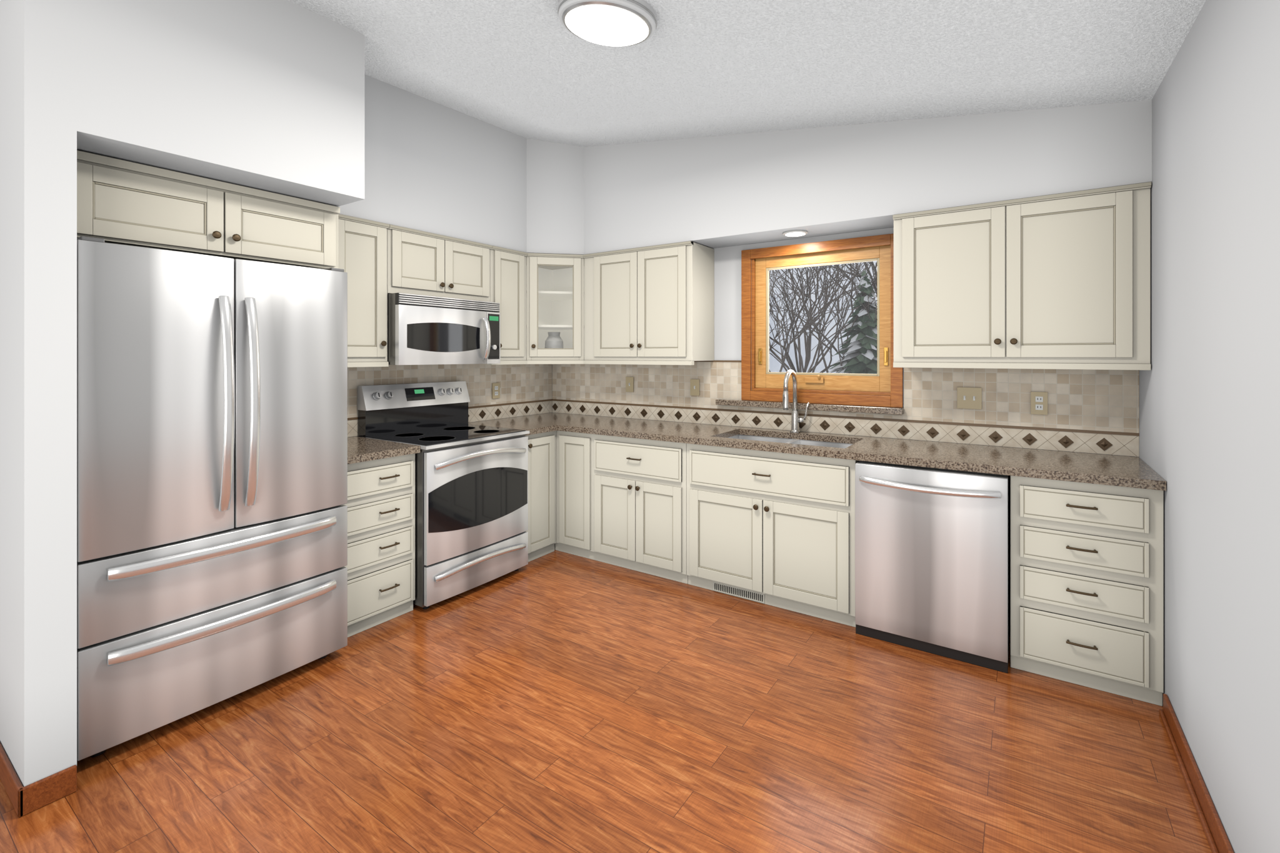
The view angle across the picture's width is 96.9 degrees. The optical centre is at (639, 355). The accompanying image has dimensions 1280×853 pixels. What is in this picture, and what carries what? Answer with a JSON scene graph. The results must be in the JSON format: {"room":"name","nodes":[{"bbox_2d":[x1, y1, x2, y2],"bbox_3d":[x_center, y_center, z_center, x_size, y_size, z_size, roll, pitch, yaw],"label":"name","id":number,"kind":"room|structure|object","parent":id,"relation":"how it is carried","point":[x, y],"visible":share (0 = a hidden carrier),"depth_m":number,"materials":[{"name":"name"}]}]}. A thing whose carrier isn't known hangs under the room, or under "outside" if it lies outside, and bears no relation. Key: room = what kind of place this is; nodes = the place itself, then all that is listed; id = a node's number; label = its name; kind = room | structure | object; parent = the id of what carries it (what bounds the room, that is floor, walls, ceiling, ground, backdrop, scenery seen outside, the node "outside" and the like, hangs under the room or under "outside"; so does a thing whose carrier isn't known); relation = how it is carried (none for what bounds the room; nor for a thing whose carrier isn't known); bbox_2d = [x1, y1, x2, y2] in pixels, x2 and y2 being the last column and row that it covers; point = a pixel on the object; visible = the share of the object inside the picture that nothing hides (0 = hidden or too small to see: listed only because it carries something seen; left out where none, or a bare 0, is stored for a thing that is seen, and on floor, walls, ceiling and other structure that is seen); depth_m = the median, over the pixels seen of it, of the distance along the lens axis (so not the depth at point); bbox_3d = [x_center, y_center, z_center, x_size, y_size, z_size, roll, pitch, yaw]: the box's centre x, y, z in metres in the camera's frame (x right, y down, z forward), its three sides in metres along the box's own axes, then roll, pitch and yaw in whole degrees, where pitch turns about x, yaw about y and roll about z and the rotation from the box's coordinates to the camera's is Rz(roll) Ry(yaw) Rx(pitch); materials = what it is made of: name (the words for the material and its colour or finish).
{"room":"kitchen","nodes":[
{"label":"kitchen","id":0,"kind":"room"},
{"bbox_2d":[0,0,76,786],"bbox_3d":[-2.869,-0.292,2.474,2.440,3.400,0.117,0,0,34],"label":"wall","id":1,"kind":"structure","parent":0,"point":[38,390],"depth_m":1.80,"materials":[{"name":"white paint"}]},
{"bbox_2d":[0,742,76,817],"bbox_3d":[-2.868,1.365,2.463,2.454,0.085,0.129,0,0,34],"label":"baseboard","id":2,"kind":"structure","parent":1,"relation":"attached to","point":[39,794],"depth_m":1.78,"materials":[{"name":"brown wood"}]},
{"bbox_2d":[76,150,339,269],"bbox_3d":[-1.974,-0.569,2.526,0.656,0.303,0.964,0,0,34],"label":"upper cabinet","id":3,"kind":"object","parent":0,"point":[122,202],"visible":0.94,"depth_m":2.29,"materials":[{"name":"beige paint"}]},
{"bbox_2d":[347,412,549,437],"bbox_3d":[-1.662,-0.292,3.717,0.150,3.400,3.295,0,0,34],"label":"wall","id":4,"kind":"structure","parent":0,"point":[482,420],"depth_m":4.43,"materials":[{"name":"beige tile"}]},
{"bbox_2d":[338,213,389,367],"bbox_3d":[-1.700,-0.345,3.188,0.371,0.822,0.431,0,0,34],"label":"upper cabinet","id":5,"kind":"object","parent":4,"relation":"attached to","point":[362,253],"visible":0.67,"depth_m":3.17,"materials":[{"name":"beige wood"}]},
{"bbox_2d":[387,224,492,301],"bbox_3d":[-1.365,-0.559,3.684,0.371,0.395,0.762,0,0,34],"label":"upper cabinet","id":6,"kind":"object","parent":4,"relation":"attached to","point":[421,262],"visible":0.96,"depth_m":3.55,"materials":[{"name":"beige wood"}]},
{"bbox_2d":[387,292,500,364],"bbox_3d":[-1.313,-0.151,3.648,0.493,0.413,0.758,0,0,34],"label":"microwave","id":7,"kind":"object","parent":6,"relation":"attached to","point":[424,330],"visible":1,"depth_m":3.46,"materials":[{"name":"silver metal"}]},
{"bbox_2d":[347,363,552,436],"bbox_3d":[-1.373,0.264,3.983,0.030,0.457,2.190,0,0,34],"label":"backsplash","id":8,"kind":"structure","parent":4,"relation":"attached to","point":[525,389],"depth_m":4.27,"materials":[{"name":"tile"}]},
{"bbox_2d":[491,383,499,398],"bbox_3d":[-1.109,0.273,4.372,0.009,0.118,0.072,0,0,34],"label":"electrical outlet","id":9,"kind":"object","parent":8,"relation":"attached to","point":[495,390],"visible":1,"depth_m":4.37,"materials":[{"name":"beige plastic"}]},
{"bbox_2d":[487,245,528,364],"bbox_3d":[-1.055,-0.345,4.144,0.371,0.822,0.344,0,0,34],"label":"upper cabinet","id":10,"kind":"object","parent":4,"relation":"attached to","point":[508,280],"visible":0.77,"depth_m":4.07,"materials":[{"name":"beige wood"}]},
{"bbox_2d":[526,253,584,364],"bbox_3d":[-0.674,-0.345,4.463,0.640,0.822,0.640,0,0,34],"label":"upper cabinet","id":11,"kind":"object","parent":4,"relation":"attached to","point":[555,309],"visible":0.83,"depth_m":4.27,"materials":[{"name":"beige paint"}]},
{"bbox_2d":[0,550,1211,852],"bbox_3d":[-1.580,1.468,1.426,5.750,0.120,7.300,0,0,34],"label":"floor","id":12,"kind":"structure","parent":0,"point":[555,701],"depth_m":2.02,"materials":[{"name":"brown wood"}]},
{"bbox_2d":[76,236,347,761],"bbox_3d":[-1.894,0.502,2.458,0.814,1.810,0.914,0,0,34],"label":"refrigerator","id":13,"kind":"object","parent":12,"relation":"on","point":[212,476],"visible":0.92,"depth_m":2.17,"materials":[{"name":"silver metal"}]},
{"bbox_2d":[343,453,414,637],"bbox_3d":[-1.595,0.971,3.091,0.653,0.874,0.453,0,0,34],"label":"base cabinet","id":14,"kind":"object","parent":12,"relation":"on","point":[380,505],"visible":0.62,"depth_m":2.94,"materials":[{"name":"beige wood"}]},
{"bbox_2d":[347,436,419,464],"bbox_3d":[-1.594,0.513,3.090,0.640,0.038,0.458,0,0,34],"label":"countertop","id":15,"kind":"structure","parent":14,"relation":"on","point":[360,449],"depth_m":3.01,"materials":[{"name":"brown stone"}]},
{"bbox_2d":[357,381,529,609],"bbox_3d":[-1.203,0.796,3.575,0.729,1.222,0.779,0,0,34],"label":"range","id":16,"kind":"object","parent":12,"relation":"on","point":[471,504],"visible":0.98,"depth_m":3.42,"materials":[{"name":"silver metal"}]},
{"bbox_2d":[525,430,556,561],"bbox_3d":[-0.929,0.971,4.079,0.651,0.874,0.350,0,0,34],"label":"base cabinet","id":17,"kind":"object","parent":12,"relation":"on","point":[542,495],"visible":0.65,"depth_m":3.94,"materials":[{"name":"beige wood"}]},
{"bbox_2d":[468,417,559,435],"bbox_3d":[-0.938,0.513,4.044,0.660,0.038,0.287,0,0,34],"label":"countertop","id":18,"kind":"structure","parent":17,"relation":"on","point":[534,427],"depth_m":4.04,"materials":[{"name":"brown stone"}]},
{"bbox_2d":[554,430,564,552],"bbox_3d":[-0.648,0.971,4.460,0.691,0.874,0.622,0,0,34],"label":"base cabinet","id":19,"kind":"object","parent":12,"relation":"on","point":[559,545],"depth_m":4.03,"materials":[{"name":"beige wood"}]},
{"bbox_2d":[564,431,601,561],"bbox_3d":[-0.247,0.971,4.189,0.378,0.874,0.622,0,0,34],"label":"base cabinet","id":20,"kind":"object","parent":12,"relation":"on","point":[582,451],"depth_m":3.92,"materials":[{"name":"beige wood"}]},
{"bbox_2d":[601,435,688,583],"bbox_3d":[0.118,0.971,3.943,0.797,0.874,0.622,0,0,34],"label":"base cabinet","id":21,"kind":"object","parent":12,"relation":"on","point":[620,501],"depth_m":3.63,"materials":[{"name":"beige wood"}]},
{"bbox_2d":[512,412,1166,491],"bbox_3d":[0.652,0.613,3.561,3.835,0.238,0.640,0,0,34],"label":"countertop","id":22,"kind":"structure","parent":21,"relation":"on","point":[1120,470],"depth_m":2.97,"materials":[{"name":"brown stone"}]},
{"bbox_2d":[782,369,809,433],"bbox_3d":[0.977,0.290,3.555,0.128,0.404,0.223,0,0,34],"label":"faucet","id":23,"kind":"object","parent":22,"relation":"on","point":[795,419],"visible":1,"depth_m":3.61,"materials":[{"name":"silver metal"}]},
{"bbox_2d":[686,443,858,627],"bbox_3d":[0.853,0.971,3.427,0.994,0.874,0.653,0,0,34],"label":"base cabinet","id":24,"kind":"object","parent":12,"relation":"on","point":[777,529],"visible":0.96,"depth_m":3.15,"materials":[{"name":"beige wood"}]},
{"bbox_2d":[713,581,764,603],"bbox_3d":[0.571,1.375,3.297,0.320,0.052,0.005,0,0,34],"label":"air vent","id":25,"kind":"object","parent":24,"relation":"attached to","point":[747,594],"visible":1,"depth_m":3.29,"materials":[{"name":"beige metal"}]},
{"bbox_2d":[855,460,1010,673],"bbox_3d":[1.518,0.973,2.926,0.646,0.870,0.688,0,0,34],"label":"dishwasher","id":26,"kind":"object","parent":12,"relation":"on","point":[932,560],"visible":0.9,"depth_m":2.66,"materials":[{"name":"silver metal"}]},
{"bbox_2d":[1010,475,1163,706],"bbox_3d":[2.029,0.971,2.633,0.511,0.874,0.653,0,0,34],"label":"base cabinet","id":27,"kind":"object","parent":12,"relation":"on","point":[1087,584],"visible":1,"depth_m":2.38,"materials":[{"name":"beige wood"}]},
{"bbox_2d":[76,0,1151,254],"bbox_3d":[-0.046,-1.226,2.535,3.850,0.998,3.145,0,0,34],"label":"soffit","id":28,"kind":"structure","parent":0,"point":[285,97],"depth_m":2.90,"materials":[{"name":"white paint"}]},
{"bbox_2d":[782,230,807,236],"bbox_3d":[0.964,-0.755,3.522,0.150,0.013,0.150,0,0,34],"label":"recessed light","id":29,"kind":"object","parent":28,"relation":"attached to","point":[792,233],"depth_m":3.49,"materials":[{"name":"white plastic"}]},
{"bbox_2d":[288,0,1206,146],"bbox_3d":[-1.580,-1.455,1.426,5.750,1.153,7.300,0,0,34],"label":"ceiling","id":30,"kind":"structure","parent":0,"point":[538,70],"depth_m":2.49,"materials":[{"name":"white paint"}]},
{"bbox_2d":[557,0,656,46],"bbox_3d":[-0.126,-1.304,2.211,0.384,0.104,0.388,0,0,34],"label":"flush-mount ceiling light","id":31,"kind":"object","parent":30,"relation":"attached to","point":[619,23],"visible":1,"depth_m":2.15,"materials":[{"name":"white glass"}]},
{"bbox_2d":[551,227,1139,457],"bbox_3d":[0.876,-0.292,3.901,4.150,3.400,0.150,0,0,34],"label":"wall","id":32,"kind":"structure","parent":0,"point":[727,304],"depth_m":3.97,"materials":[{"name":"white paint"}]},
{"bbox_2d":[583,241,714,364],"bbox_3d":[0.041,-0.345,4.146,0.928,0.822,0.371,0,0,34],"label":"upper cabinet","id":33,"kind":"object","parent":32,"relation":"attached to","point":[653,305],"visible":1,"depth_m":3.96,"materials":[{"name":"beige wood"}]},
{"bbox_2d":[715,398,903,414],"bbox_3d":[1.042,0.327,3.657,1.200,0.037,0.062,0,0,34],"label":"window sill","id":34,"kind":"structure","parent":32,"relation":"attached to","point":[862,409],"depth_m":3.56,"materials":[{"name":"brown stone"}]},
{"bbox_2d":[741,233,903,407],"bbox_3d":[1.154,-0.207,3.670,1.020,1.030,0.122,0,0,34],"label":"window","id":35,"kind":"structure","parent":32,"relation":"in","point":[884,383],"depth_m":3.64,"materials":[{"name":"brown wood"}]},
{"bbox_2d":[552,360,1139,456],"bbox_3d":[0.828,0.264,3.830,3.848,0.457,0.019,0,0,34],"label":"backsplash","id":36,"kind":"structure","parent":32,"relation":"attached to","point":[1094,411],"depth_m":3.26,"materials":[{"name":"tile"}]},
{"bbox_2d":[625,376,633,392],"bbox_3d":[-0.083,0.228,4.433,0.072,0.118,0.015,0,0,34],"label":"light switch","id":37,"kind":"object","parent":36,"relation":"attached to","point":[629,384],"visible":1,"depth_m":4.43,"materials":[{"name":"beige plastic"}]},
{"bbox_2d":[690,379,699,395],"bbox_3d":[0.396,0.233,4.110,0.072,0.118,0.015,0,0,34],"label":"light switch","id":38,"kind":"object","parent":36,"relation":"attached to","point":[694,387],"visible":1,"depth_m":4.11,"materials":[{"name":"beige plastic"}]},
{"bbox_2d":[956,387,981,409],"bbox_3d":[1.825,0.237,3.145,0.118,0.118,0.015,0,0,34],"label":"light switch","id":39,"kind":"object","parent":36,"relation":"attached to","point":[969,397],"visible":1,"depth_m":3.15,"materials":[{"name":"beige plastic"}]},
{"bbox_2d":[1030,391,1047,414],"bbox_3d":[2.090,0.251,2.970,0.072,0.118,0.009,0,0,34],"label":"electrical outlet","id":40,"kind":"object","parent":36,"relation":"attached to","point":[1039,402],"visible":1,"depth_m":2.97,"materials":[{"name":"beige plastic"}]},
{"bbox_2d":[892,181,1151,370],"bbox_3d":[1.886,-0.345,2.900,1.046,0.822,0.371,0,0,34],"label":"upper cabinet","id":41,"kind":"object","parent":32,"relation":"attached to","point":[1059,281],"visible":1,"depth_m":2.73,"materials":[{"name":"beige wood"}]},
{"bbox_2d":[1139,0,1279,852],"bbox_3d":[0.575,-0.292,-0.119,0.150,3.400,7.150,0,0,34],"label":"wall","id":42,"kind":"structure","parent":0,"point":[1209,417],"depth_m":1.60,"materials":[{"name":"white paint"}]},
{"bbox_2d":[1158,693,1234,852],"bbox_3d":[0.275,1.365,-0.405,0.025,0.085,6.340,0,0,34],"label":"baseboard","id":43,"kind":"structure","parent":42,"relation":"attached to","point":[1217,837],"depth_m":1.80,"materials":[{"name":"brown wood"}]},
{"label":"outside","id":44,"kind":"structure","parent":0,"visible":0},
{"bbox_2d":[769,261,877,373],"bbox_3d":[6.926,-2.192,10.584,15.000,12.000,0.001,0,0,34],"label":"sky","id":45,"kind":"structure","parent":44,"point":[792,351],"depth_m":12.68,"materials":[{"name":"white"}]},
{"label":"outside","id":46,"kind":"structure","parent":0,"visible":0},
{"bbox_2d":[769,261,877,373],"bbox_3d":[2.385,0.386,8.623,7.388,6.858,5.744,0,0,34],"label":"tree","id":47,"kind":"object","parent":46,"point":[809,320],"depth_m":7.58,"materials":[{"name":"grey plant"}]},
{"bbox_2d":[827,270,877,373],"bbox_3d":[2.698,0.479,6.783,2.249,2.997,2.094,0,0,34],"label":"tree","id":48,"kind":"object","parent":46,"point":[854,345],"depth_m":6.68,"materials":[{"name":"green plant"}]}
]}

